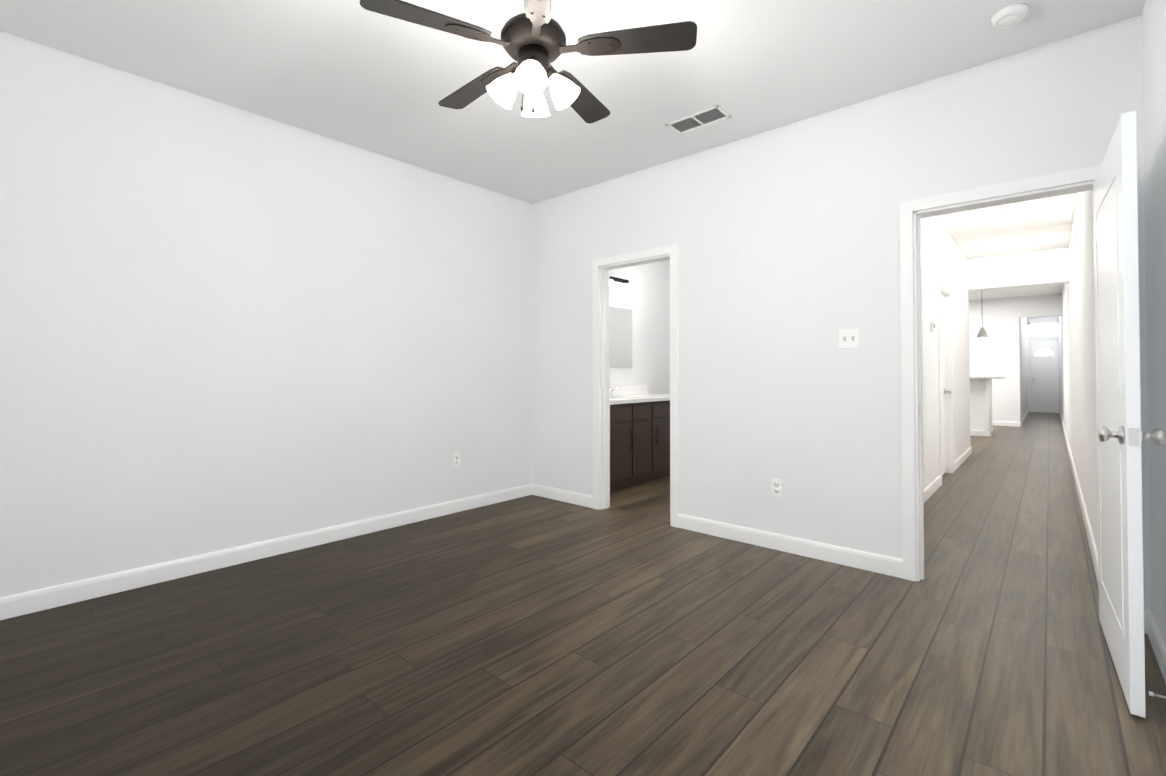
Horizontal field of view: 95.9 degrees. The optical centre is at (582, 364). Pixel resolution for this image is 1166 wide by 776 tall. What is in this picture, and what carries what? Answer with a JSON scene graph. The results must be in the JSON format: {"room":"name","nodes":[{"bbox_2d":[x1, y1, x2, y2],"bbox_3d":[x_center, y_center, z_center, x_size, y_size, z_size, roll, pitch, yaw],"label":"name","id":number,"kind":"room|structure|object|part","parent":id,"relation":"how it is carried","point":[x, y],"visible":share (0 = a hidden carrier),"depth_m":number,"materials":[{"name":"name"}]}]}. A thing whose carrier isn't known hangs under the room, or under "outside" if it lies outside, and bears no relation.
{"room":"empty bedroom","nodes":[
{"label":"empty bedroom","id":0,"kind":"room"},
{"bbox_2d":[0,31,669,596],"bbox_3d":[-0.954,-0.159,4.515,0.120,2.740,7.140,-1,-1,42],"label":"wall","id":1,"kind":"structure","parent":0,"point":[222,325],"depth_m":3.13,"materials":[{"name":"paint"}]},
{"bbox_2d":[0,483,531,619],"bbox_3d":[-1.833,1.144,3.405,0.014,0.102,4.100,-1,-1,42],"label":"baseboard","id":2,"kind":"structure","parent":1,"relation":"attached to","point":[23,603],"depth_m":3.08,"materials":[{"name":"white paint"}]},
{"bbox_2d":[453,452,459,466],"bbox_3d":[-1.035,0.778,4.313,0.009,0.115,0.070,-1,-1,42],"label":"electrical outlet","id":3,"kind":"object","parent":1,"relation":"attached to","point":[456,459],"visible":1,"depth_m":4.31,"materials":[{"name":"white plastic"}]},
{"bbox_2d":[610,306,631,367],"bbox_3d":[0.215,-0.309,5.736,0.006,0.683,1.083,-1,-1,42],"label":"bathroom mirror","id":4,"kind":"object","parent":1,"relation":"attached to","point":[620,337],"visible":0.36,"depth_m":5.97,"materials":[{"name":"clear glass"}]},
{"bbox_2d":[610,276,632,294],"bbox_3d":[0.279,-0.897,5.691,0.173,0.210,0.760,-1,-1,42],"label":"sconce","id":5,"kind":"object","parent":1,"relation":"attached to","point":[627,289],"visible":0.52,"depth_m":5.85,"materials":[{"name":"white glass"}]},
{"bbox_3d":[0.296,-0.852,5.675,0.128,0.120,0.128,-1,-1,42],"label":"lamp shade","id":6,"kind":"part","parent":5,"relation":"part of","materials":[{"name":"white glass"}]},
{"bbox_3d":[0.495,-0.849,5.900,0.128,0.120,0.128,-1,-1,42],"label":"lamp shade","id":7,"kind":"part","parent":5,"relation":"part of","materials":[{"name":"white glass"}]},
{"bbox_2d":[610,386,647,393],"bbox_3d":[0.209,0.293,5.703,0.020,0.100,1.704,-1,-1,42],"label":"backsplash","id":8,"kind":"structure","parent":1,"relation":"attached to","point":[621,389],"depth_m":6.05,"materials":[{"name":"white stone"}]},
{"bbox_2d":[0,0,1144,299],"bbox_3d":[5.092,-1.525,8.260,4.210,0.100,20.740,-1,-1,42],"label":"ceiling","id":9,"kind":"structure","parent":0,"point":[353,73],"depth_m":2.74,"materials":[{"name":"paint"}]},
{"bbox_2d":[360,0,696,122],"bbox_3d":[-0.211,-1.245,2.021,1.135,0.640,1.172,-1,-1,42],"label":"fan","id":10,"kind":"object","parent":9,"relation":"hanging from","point":[532,41],"visible":1,"depth_m":1.93,"materials":[{"name":"brown wood"}]},
{"label":"blade","id":11,"kind":"part","parent":10,"relation":"part of","materials":[{"name":"brown wood"}]},
{"bbox_3d":[-0.466,-1.184,2.262,0.430,0.007,0.130,-1,9,45],"label":"blade","id":12,"kind":"part","parent":10,"relation":"part of","materials":[{"name":"brown wood"}]},
{"bbox_3d":[-0.288,-1.047,1.985,0.114,0.098,0.114,36,-1,-1],"label":"lamp shade","id":13,"kind":"part","parent":10,"relation":"part of","materials":[{"name":"white glass"}]},
{"bbox_2d":[509,67,516,74],"bbox_3d":[-0.252,-1.097,1.986,0.046,0.030,0.045,36,-1,-1],"label":"socket","id":14,"kind":"object","parent":10,"relation":"attached to","point":[512,72],"depth_m":1.96,"materials":[{"name":"brown metal"}]},
{"bbox_3d":[-0.185,-1.049,1.886,0.114,0.098,0.114,0,-37,-1],"label":"lamp shade","id":15,"kind":"part","parent":10,"relation":"part of","materials":[{"name":"white glass"}]},
{"bbox_3d":[-0.185,-1.055,1.891,0.047,0.082,0.048,0,-37,-1],"label":"bulb","id":16,"kind":"part","parent":10,"relation":"part of","materials":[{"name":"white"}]},
{"bbox_2d":[527,57,538,68],"bbox_3d":[-0.186,-1.098,1.923,0.045,0.030,0.046,0,-37,-1],"label":"socket","id":17,"kind":"object","parent":10,"relation":"attached to","point":[528,58],"depth_m":1.91,"materials":[{"name":"white glass"}]},
{"bbox_3d":[-0.187,-1.229,1.990,0.240,0.102,0.240,-1,-1,42],"label":"motor","id":18,"kind":"part","parent":10,"relation":"part of","materials":[{"name":"brown metal"}]},
{"bbox_3d":[-0.190,-1.046,2.088,0.114,0.098,0.114,0,35,-1],"label":"lamp shade","id":19,"kind":"part","parent":10,"relation":"part of","materials":[{"name":"white glass"}]},
{"bbox_3d":[-0.122,-1.194,1.605,0.130,0.007,0.430,10,-2,-9],"label":"blade","id":20,"kind":"part","parent":10,"relation":"part of","materials":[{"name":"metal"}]},
{"bbox_2d":[547,67,556,81],"bbox_3d":[-0.123,-1.097,1.989,0.046,0.030,0.045,-36,0,-2],"label":"socket","id":21,"kind":"object","parent":10,"relation":"attached to","point":[551,73],"depth_m":1.97,"materials":[{"name":"brown metal"}]},
{"bbox_3d":[-0.086,-1.047,1.990,0.114,0.098,0.114,-36,0,-2],"label":"lamp shade","id":22,"kind":"part","parent":10,"relation":"part of","materials":[{"name":"white glass"}]},
{"label":"blade","id":23,"kind":"part","parent":10,"relation":"part of","materials":[{"name":"brown wood"}]},
{"bbox_3d":[0.199,-1.189,1.932,0.430,0.007,0.130,0,-11,9],"label":"blade","id":24,"kind":"part","parent":10,"relation":"part of","materials":[{"name":"brown wood"}]},
{"bbox_2d":[665,105,731,134],"bbox_3d":[0.726,-1.543,3.323,0.370,0.008,0.184,-1,-1,42],"label":"ceiling vent","id":25,"kind":"object","parent":9,"relation":"in","point":[705,117],"visible":1,"depth_m":3.31,"materials":[{"name":"white plastic"}]},
{"bbox_3d":[0.596,-1.541,3.439,0.022,0.007,0.184,-1,-1,42],"label":"frame","id":26,"kind":"part","parent":25,"relation":"part of","materials":[{"name":"white plastic"}]},
{"bbox_3d":[0.672,-1.544,3.263,0.370,0.007,0.022,-1,-1,42],"label":"frame","id":27,"kind":"part","parent":25,"relation":"part of","materials":[{"name":"white plastic"}]},
{"bbox_3d":[0.780,-1.542,3.384,0.370,0.007,0.022,-1,-1,42],"label":"frame","id":28,"kind":"part","parent":25,"relation":"part of","materials":[{"name":"white plastic"}]},
{"bbox_3d":[0.856,-1.545,3.208,0.022,0.007,0.184,-1,-1,42],"label":"frame","id":29,"kind":"part","parent":25,"relation":"part of","materials":[{"name":"white plastic"}]},
{"bbox_2d":[976,327,987,337],"bbox_3d":[7.368,-0.974,9.708,0.180,0.960,0.180,-1,-1,42],"label":"pendant light","id":30,"kind":"object","parent":9,"relation":"hanging from","point":[982,333],"visible":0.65,"depth_m":9.66,"materials":[{"name":"grey metal"}]},
{"bbox_2d":[994,208,1018,214],"bbox_3d":[4.192,-1.510,5.207,0.190,0.018,0.190,-1,-1,42],"label":"recessed light","id":31,"kind":"object","parent":9,"relation":"in","point":[1006,211],"visible":1,"depth_m":5.17,"materials":[{"name":"white plastic"}]},
{"bbox_2d":[991,3,1028,27],"bbox_3d":[1.896,-1.543,2.337,0.132,0.036,0.132,-1,-1,42],"label":"smoke detector","id":32,"kind":"object","parent":9,"relation":"attached to","point":[1010,15],"visible":1,"depth_m":2.31,"materials":[{"name":"white plastic"}]},
{"bbox_2d":[0,495,1165,775],"bbox_3d":[-0.354,1.226,2.090,3.970,0.100,4.100,-1,-1,42],"label":"floor","id":33,"kind":"structure","parent":0,"point":[532,635],"depth_m":2.03,"materials":[{"name":"brown wood"}]},
{"bbox_2d":[532,15,1150,609],"bbox_3d":[1.047,-0.171,3.687,3.970,2.740,0.120,-1,-1,42],"label":"wall","id":34,"kind":"structure","parent":0,"point":[786,238],"depth_m":3.29,"materials":[{"name":"paint"}]},
{"bbox_2d":[532,483,592,507],"bbox_3d":[-0.197,1.162,4.683,0.762,0.102,0.014,-1,-1,42],"label":"baseboard","id":35,"kind":"structure","parent":34,"relation":"attached to","point":[580,499],"depth_m":4.66,"materials":[{"name":"white paint"}]},
{"bbox_2d":[604,269,607,508],"bbox_3d":[0.196,0.199,4.442,0.012,2.022,0.035,-1,-1,42],"label":"door frame","id":36,"kind":"object","parent":34,"relation":"attached to","point":[605,388],"visible":1,"depth_m":4.43,"materials":[{"name":"white paint"}]},
{"bbox_2d":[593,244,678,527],"bbox_3d":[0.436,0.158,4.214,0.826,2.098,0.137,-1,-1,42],"label":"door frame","id":37,"kind":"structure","parent":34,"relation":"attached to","point":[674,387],"depth_m":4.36,"materials":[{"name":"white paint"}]},
{"bbox_2d":[772,478,781,496],"bbox_3d":[1.255,0.795,3.403,0.070,0.115,0.009,-1,-1,42],"label":"electrical outlet","id":38,"kind":"object","parent":34,"relation":"attached to","point":[776,487],"visible":1,"depth_m":3.40,"materials":[{"name":"white plastic"}]},
{"bbox_2d":[678,514,902,577],"bbox_3d":[1.243,1.144,3.404,1.439,0.102,0.014,-1,-1,42],"label":"baseboard","id":39,"kind":"structure","parent":34,"relation":"attached to","point":[877,563],"depth_m":3.30,"materials":[{"name":"white paint"}]},
{"bbox_2d":[838,329,859,348],"bbox_3d":[1.579,-0.154,3.123,0.116,0.115,0.016,-1,-1,42],"label":"bedroom light switch","id":40,"kind":"object","parent":34,"relation":"attached to","point":[849,338],"visible":1,"depth_m":3.12,"materials":[{"name":"white plastic"}]},
{"bbox_2d":[917,215,923,579],"bbox_3d":[1.885,0.177,2.934,0.012,2.022,0.035,-1,-1,42],"label":"door frame","id":41,"kind":"object","parent":34,"relation":"attached to","point":[920,398],"visible":1,"depth_m":2.92,"materials":[{"name":"white paint"}]},
{"bbox_2d":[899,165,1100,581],"bbox_3d":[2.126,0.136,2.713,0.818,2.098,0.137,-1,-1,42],"label":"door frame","id":42,"kind":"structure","parent":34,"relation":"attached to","point":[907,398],"depth_m":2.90,"materials":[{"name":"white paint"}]},
{"bbox_2d":[1093,111,1145,717],"bbox_3d":[2.103,0.161,2.082,0.039,2.006,0.863,-1,-1,40],"label":"hall door","id":43,"kind":"structure","parent":34,"relation":"in","point":[1127,650],"depth_m":1.84,"materials":[{"name":"white paint"}]},
{"bbox_3d":[2.286,-0.281,2.337,0.003,0.800,0.012,-1,-1,39],"label":"hall door panel","id":44,"kind":"part","parent":43,"relation":"part of","materials":[{"name":"white wood"}]},
{"bbox_2d":[1098,423,1101,579],"bbox_3d":[2.286,0.609,2.324,0.003,0.700,0.012,-1,-1,39],"label":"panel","id":45,"kind":"object","parent":43,"relation":"attached to","point":[1100,512],"visible":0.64,"depth_m":2.32,"materials":[{"name":"white paint"}]},
{"bbox_2d":[1096,171,1116,213],"bbox_3d":[2.090,-0.678,2.106,0.003,0.012,0.625,-1,-1,40],"label":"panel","id":46,"kind":"object","parent":43,"relation":"attached to","point":[1106,192],"visible":0.86,"depth_m":2.06,"materials":[{"name":"white paint"}]},
{"bbox_3d":[2.090,0.110,2.094,0.003,0.012,0.625,-1,-1,40],"label":"hall door panel","id":47,"kind":"part","parent":43,"relation":"part of","materials":[{"name":"white wood"}]},
{"bbox_2d":[1097,425,1123,443],"bbox_3d":[1.836,0.242,1.832,0.064,0.064,0.064,-1,-1,40],"label":"door knob","id":48,"kind":"object","parent":43,"relation":"attached to","point":[1104,433],"visible":1,"depth_m":1.82,"materials":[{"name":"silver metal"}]},
{"bbox_2d":[1101,580,1123,635],"bbox_3d":[2.090,0.950,2.082,0.003,0.012,0.625,-1,-1,40],"label":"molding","id":49,"kind":"structure","parent":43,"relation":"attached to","point":[1116,618],"depth_m":2.04,"materials":[{"name":"white paint"}]},
{"bbox_3d":[1.895,-0.288,1.864,0.003,0.800,0.012,-1,-1,40],"label":"hall door panel","id":50,"kind":"part","parent":43,"relation":"part of","materials":[{"name":"white wood"}]},
{"bbox_2d":[1119,443,1123,636],"bbox_3d":[1.895,0.602,1.851,0.003,0.700,0.012,-1,-1,40],"label":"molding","id":51,"kind":"structure","parent":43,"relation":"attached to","point":[1121,538],"depth_m":1.85,"materials":[{"name":"white paint"}]},
{"bbox_2d":[1128,428,1138,446],"bbox_3d":[1.830,0.241,1.747,0.025,0.060,0.002,-1,-1,41],"label":"door latch plate","id":52,"kind":"object","parent":43,"relation":"attached to","point":[1133,436],"visible":1,"depth_m":1.75,"materials":[{"name":"silver metal"}]},
{"bbox_2d":[1141,428,1165,444],"bbox_3d":[1.913,0.241,1.769,0.064,0.064,0.064,-1,-1,40],"label":"door knob","id":53,"kind":"object","parent":43,"relation":"attached to","point":[1156,436],"visible":0.81,"depth_m":1.75,"materials":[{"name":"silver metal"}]},
{"bbox_2d":[1144,609,1149,633],"bbox_3d":[2.461,1.128,2.322,0.067,0.102,0.014,-1,-1,42],"label":"baseboard","id":54,"kind":"structure","parent":34,"relation":"attached to","point":[1146,611],"depth_m":2.31,"materials":[{"name":"white paint"}]},
{"bbox_2d":[601,507,1099,621],"bbox_3d":[1.092,1.248,3.627,4.090,0.100,0.120,-1,-1,42],"label":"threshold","id":55,"kind":"object","parent":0,"point":[1071,611],"depth_m":2.71,"materials":[{"name":"brown wood"}]},
{"bbox_2d":[610,412,1098,612],"bbox_3d":[6.533,1.338,9.841,4.210,0.100,16.400,-1,-1,42],"label":"floor","id":56,"kind":"structure","parent":0,"point":[1002,511],"depth_m":4.18,"materials":[{"name":"brown wood"}]},
{"bbox_2d":[610,398,669,491],"bbox_3d":[0.433,0.802,5.496,0.620,0.845,1.680,-1,-1,42],"label":"bathroom vanity","id":57,"kind":"object","parent":56,"relation":"on","point":[639,435],"depth_m":5.23,"materials":[{"name":"brown wood"}]},
{"bbox_3d":[0.345,0.468,4.997,0.018,0.150,0.380,-1,-1,42],"label":"drawer","id":58,"kind":"part","parent":57,"relation":"part of","materials":[{"name":"brown wood"}]},
{"bbox_3d":[0.345,0.825,4.992,0.018,0.525,0.380,-1,-1,42],"label":"door","id":59,"kind":"part","parent":57,"relation":"part of","materials":[{"name":"brown wood"}]},
{"bbox_2d":[610,394,669,401],"bbox_3d":[0.427,0.360,5.508,0.604,0.040,1.704,-1,-1,42],"label":"countertop","id":60,"kind":"structure","parent":57,"relation":"on","point":[613,397],"depth_m":5.43,"materials":[{"name":"white stone"}]},
{"bbox_2d":[610,386,619,395],"bbox_3d":[0.334,0.275,5.665,0.151,0.136,0.052,-1,-1,42],"label":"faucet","id":61,"kind":"object","parent":60,"relation":"on","point":[614,389],"depth_m":5.67,"materials":[{"name":"silver metal"}]},
{"bbox_3d":[0.592,0.472,5.276,0.018,0.150,0.325,-1,-1,42],"label":"drawer","id":62,"kind":"part","parent":57,"relation":"part of","materials":[{"name":"brown wood"}]},
{"bbox_3d":[0.592,0.829,5.271,0.018,0.525,0.325,-1,-1,42],"label":"door","id":63,"kind":"part","parent":57,"relation":"part of","materials":[{"name":"brown wood"}]},
{"bbox_3d":[0.821,0.476,5.534,0.018,0.150,0.325,-1,-1,42],"label":"drawer","id":64,"kind":"part","parent":57,"relation":"part of","materials":[{"name":"brown wood"}]},
{"bbox_3d":[0.821,0.833,5.529,0.018,0.525,0.325,-1,-1,42],"label":"door","id":65,"kind":"part","parent":57,"relation":"part of","materials":[{"name":"brown wood"}]},
{"bbox_2d":[921,216,970,488],"bbox_3d":[3.537,-0.147,5.354,0.120,2.740,5.680,-1,-1,42],"label":"wall","id":66,"kind":"structure","parent":0,"point":[929,245],"depth_m":5.40,"materials":[{"name":"paint"}]},
{"bbox_2d":[924,475,940,502],"bbox_3d":[2.658,1.156,4.244,0.014,0.102,2.882,-1,-1,42],"label":"baseboard","id":67,"kind":"structure","parent":66,"relation":"attached to","point":[930,489],"depth_m":4.92,"materials":[{"name":"white paint"}]},
{"bbox_2d":[930,322,934,331],"bbox_3d":[3.353,-0.362,5.039,0.026,0.090,0.120,-1,-1,42],"label":"thermostat","id":68,"kind":"object","parent":66,"relation":"attached to","point":[932,326],"visible":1,"depth_m":5.00,"materials":[{"name":"white plastic"}]},
{"bbox_2d":[937,279,941,485],"bbox_3d":[3.637,0.174,5.358,0.017,2.098,0.062,-1,-1,42],"label":"trim","id":69,"kind":"structure","parent":66,"relation":"attached to","point":[939,379],"depth_m":5.34,"materials":[{"name":"white paint"}]},
{"bbox_2d":[940,293,945,474],"bbox_3d":[3.871,0.213,5.728,0.035,2.006,0.768,-1,-1,42],"label":"closet door","id":70,"kind":"structure","parent":66,"relation":"in","point":[943,387],"depth_m":5.87,"materials":[{"name":"white paint"}]},
{"bbox_2d":[944,389,951,393],"bbox_3d":[4.116,0.301,5.928,0.064,0.064,0.064,-1,-1,42],"label":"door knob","id":71,"kind":"object","parent":70,"relation":"attached to","point":[949,391],"visible":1,"depth_m":5.91,"materials":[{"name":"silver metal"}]},
{"bbox_2d":[943,311,943,358],"bbox_3d":[4.056,-0.229,5.914,0.003,0.800,0.012,-1,-1,42],"label":"closet door","id":72,"kind":"structure","parent":66,"relation":"in","point":[943,334],"depth_m":5.91,"materials":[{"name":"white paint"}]},
{"bbox_2d":[944,411,944,453],"bbox_3d":[4.056,0.661,5.902,0.003,0.700,0.012,-1,-1,42],"label":"closet door","id":73,"kind":"structure","parent":66,"relation":"in","point":[944,432],"depth_m":5.89,"materials":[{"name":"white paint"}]},
{"bbox_2d":[940,280,950,293],"bbox_3d":[3.924,-0.839,5.696,0.017,0.062,0.802,-1,-1,42],"label":"trim","id":74,"kind":"structure","parent":66,"relation":"attached to","point":[945,287],"depth_m":5.66,"materials":[{"name":"white paint"}]},
{"bbox_2d":[940,287,950,472],"bbox_3d":[3.873,0.208,5.726,0.120,2.040,0.810,-1,-1,42],"label":"door frame","id":75,"kind":"structure","parent":66,"relation":"attached to","point":[947,384],"depth_m":5.99,"materials":[{"name":"white paint"}]},
{"bbox_2d":[950,289,953,472],"bbox_3d":[4.211,0.183,6.004,0.017,2.098,0.062,-1,-1,42],"label":"trim","id":76,"kind":"structure","parent":66,"relation":"attached to","point":[951,385],"depth_m":5.99,"materials":[{"name":"white paint"}]},
{"bbox_2d":[954,446,971,471],"bbox_3d":[4.852,1.192,6.713,0.014,0.102,1.872,-1,-1,42],"label":"baseboard","id":77,"kind":"structure","parent":66,"relation":"attached to","point":[962,458],"depth_m":6.62,"materials":[{"name":"white paint"}]},
{"bbox_2d":[969,294,1061,425],"bbox_3d":[7.745,-0.044,12.450,5.345,2.740,0.120,-1,-1,42],"label":"wall","id":78,"kind":"structure","parent":0,"point":[996,352],"depth_m":11.26,"materials":[{"name":"paint"}]},
{"bbox_2d":[992,421,1019,426],"bbox_3d":[7.448,1.277,12.604,4.670,0.102,0.014,-1,-1,42],"label":"baseboard","id":79,"kind":"structure","parent":78,"relation":"attached to","point":[1006,423],"depth_m":11.20,"materials":[{"name":"white paint"}]},
{"bbox_2d":[968,247,1069,290],"bbox_3d":[5.774,-1.272,7.101,1.165,0.440,0.120,-1,-1,42],"label":"wall","id":80,"kind":"structure","parent":0,"point":[1038,267],"depth_m":6.99,"materials":[{"name":"paint"}]},
{"bbox_2d":[1019,318,1027,419],"bbox_3d":[10.987,-0.034,13.181,0.120,2.740,5.280,-1,-1,42],"label":"wall","id":81,"kind":"structure","parent":0,"point":[1023,367],"depth_m":12.77,"materials":[{"name":"paint"}]},
{"bbox_2d":[1021,409,1028,425],"bbox_3d":[11.037,1.285,13.117,0.014,0.102,5.280,-1,-1,42],"label":"baseboard","id":82,"kind":"structure","parent":81,"relation":"attached to","point":[1024,417],"depth_m":12.56,"materials":[{"name":"white paint"}]},
{"bbox_2d":[1029,316,1057,339],"bbox_3d":[13.087,-1.048,14.942,0.600,0.660,0.120,-1,-1,42],"label":"wall","id":83,"kind":"structure","parent":0,"point":[1043,319],"depth_m":14.90,"materials":[{"name":"paint"}]},
{"bbox_2d":[1030,323,1057,334],"bbox_3d":[13.083,-1.008,14.938,0.600,0.300,0.010,-1,-1,42],"label":"transom","id":84,"kind":"object","parent":83,"relation":"attached to","point":[1039,329],"visible":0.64,"depth_m":14.93,"materials":[{"name":"white glass"}]},
{"bbox_2d":[1059,190,1097,551],"bbox_3d":[8.015,-0.101,8.545,0.245,2.740,16.400,-1,-1,42],"label":"wall","id":85,"kind":"structure","parent":0,"point":[1077,368],"depth_m":4.31,"materials":[{"name":"paint"}]},
{"bbox_2d":[1059,410,1098,586],"bbox_3d":[7.878,1.219,8.567,0.014,0.102,16.280,-1,-1,42],"label":"baseboard","id":86,"kind":"structure","parent":85,"relation":"attached to","point":[1092,546],"depth_m":3.94,"materials":[{"name":"white paint"}]},
{"bbox_2d":[1142,0,1165,644],"bbox_3d":[1.174,-0.214,0.752,0.120,2.740,4.340,-1,-1,42],"label":"wall","id":87,"kind":"structure","parent":0,"point":[1154,60],"depth_m":2.11,"materials":[{"name":"paint"}]},
{"bbox_2d":[1147,610,1165,682],"bbox_3d":[1.124,1.106,0.777,0.014,0.102,4.100,-1,-1,42],"label":"baseboard","id":88,"kind":"structure","parent":87,"relation":"attached to","point":[1157,642],"depth_m":2.10,"materials":[{"name":"white paint"}]},
{"bbox_2d":[1153,693,1165,698],"bbox_3d":[1.949,1.116,1.764,0.048,0.009,0.009,-1,-1,42],"label":"door stop","id":89,"kind":"object","parent":87,"relation":"attached to","point":[1160,696],"depth_m":1.77,"materials":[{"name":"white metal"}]},
{"bbox_3d":[5.401,1.354,10.954,3.800,0.100,5.200,-1,-1,42],"label":"floor","id":90,"kind":"structure","parent":0,"visible":0},
{"bbox_2d":[970,380,993,435],"bbox_3d":[6.841,0.778,10.151,1.630,1.030,0.700,-1,-1,42],"label":"base cabinet","id":91,"kind":"object","parent":90,"relation":"on","point":[980,405],"depth_m":9.48,"materials":[{"name":"white paint"}]},
{"bbox_2d":[970,376,1004,379],"bbox_3d":[6.875,0.242,10.129,1.920,0.040,1.000,-1,-1,42],"label":"countertop","id":92,"kind":"structure","parent":91,"relation":"on","point":[971,377],"depth_m":9.38,"materials":[{"name":"white stone"}]},
{"bbox_3d":[12.799,-0.005,15.183,0.170,2.740,0.120,-1,-1,42],"label":"wall","id":93,"kind":"structure","parent":0,"visible":0},
{"bbox_2d":[1027,321,1059,411],"bbox_3d":[13.027,0.071,14.887,0.678,2.580,0.017,-1,-1,42],"label":"door frame","id":94,"kind":"structure","parent":93,"relation":"attached to","point":[1028,347],"depth_m":15.07,"materials":[{"name":"white paint"}]},
{"bbox_3d":[13.320,-0.011,14.720,0.025,2.740,0.120,-1,-1,42],"label":"wall","id":95,"kind":"structure","parent":0,"visible":0},
{"bbox_2d":[1030,339,1058,412],"bbox_3d":[13.082,0.318,14.917,0.592,2.063,0.045,-1,-1,42],"label":"front door","id":96,"kind":"structure","parent":95,"relation":"in","point":[1049,344],"depth_m":14.89,"materials":[{"name":"white paint"}]},
{"bbox_2d":[1033,361,1053,403],"bbox_3d":[13.026,0.511,14.889,0.450,1.200,0.066,-1,-1,42],"label":"panel","id":97,"kind":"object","parent":96,"relation":"attached to","point":[1049,376],"depth_m":14.88,"materials":[{"name":"white paint"}]},
{"bbox_3d":[12.980,0.512,14.972,0.170,1.200,0.003,-1,-1,42],"label":"panel","id":98,"kind":"part","parent":97,"relation":"part of","materials":[{"name":"white paint"}]},
{"bbox_3d":[13.152,0.510,14.820,0.170,1.200,0.003,-1,-1,42],"label":"panel","id":99,"kind":"part","parent":97,"relation":"part of","materials":[{"name":"white paint"}]},
{"bbox_2d":[1035,349,1052,355],"bbox_3d":[13.065,-0.359,14.908,0.400,0.200,0.001,-1,-1,42],"label":"fanlight","id":100,"kind":"object","parent":96,"relation":"attached to","point":[1042,352],"visible":1,"depth_m":14.91,"materials":[{"name":"white glass"}]}
]}

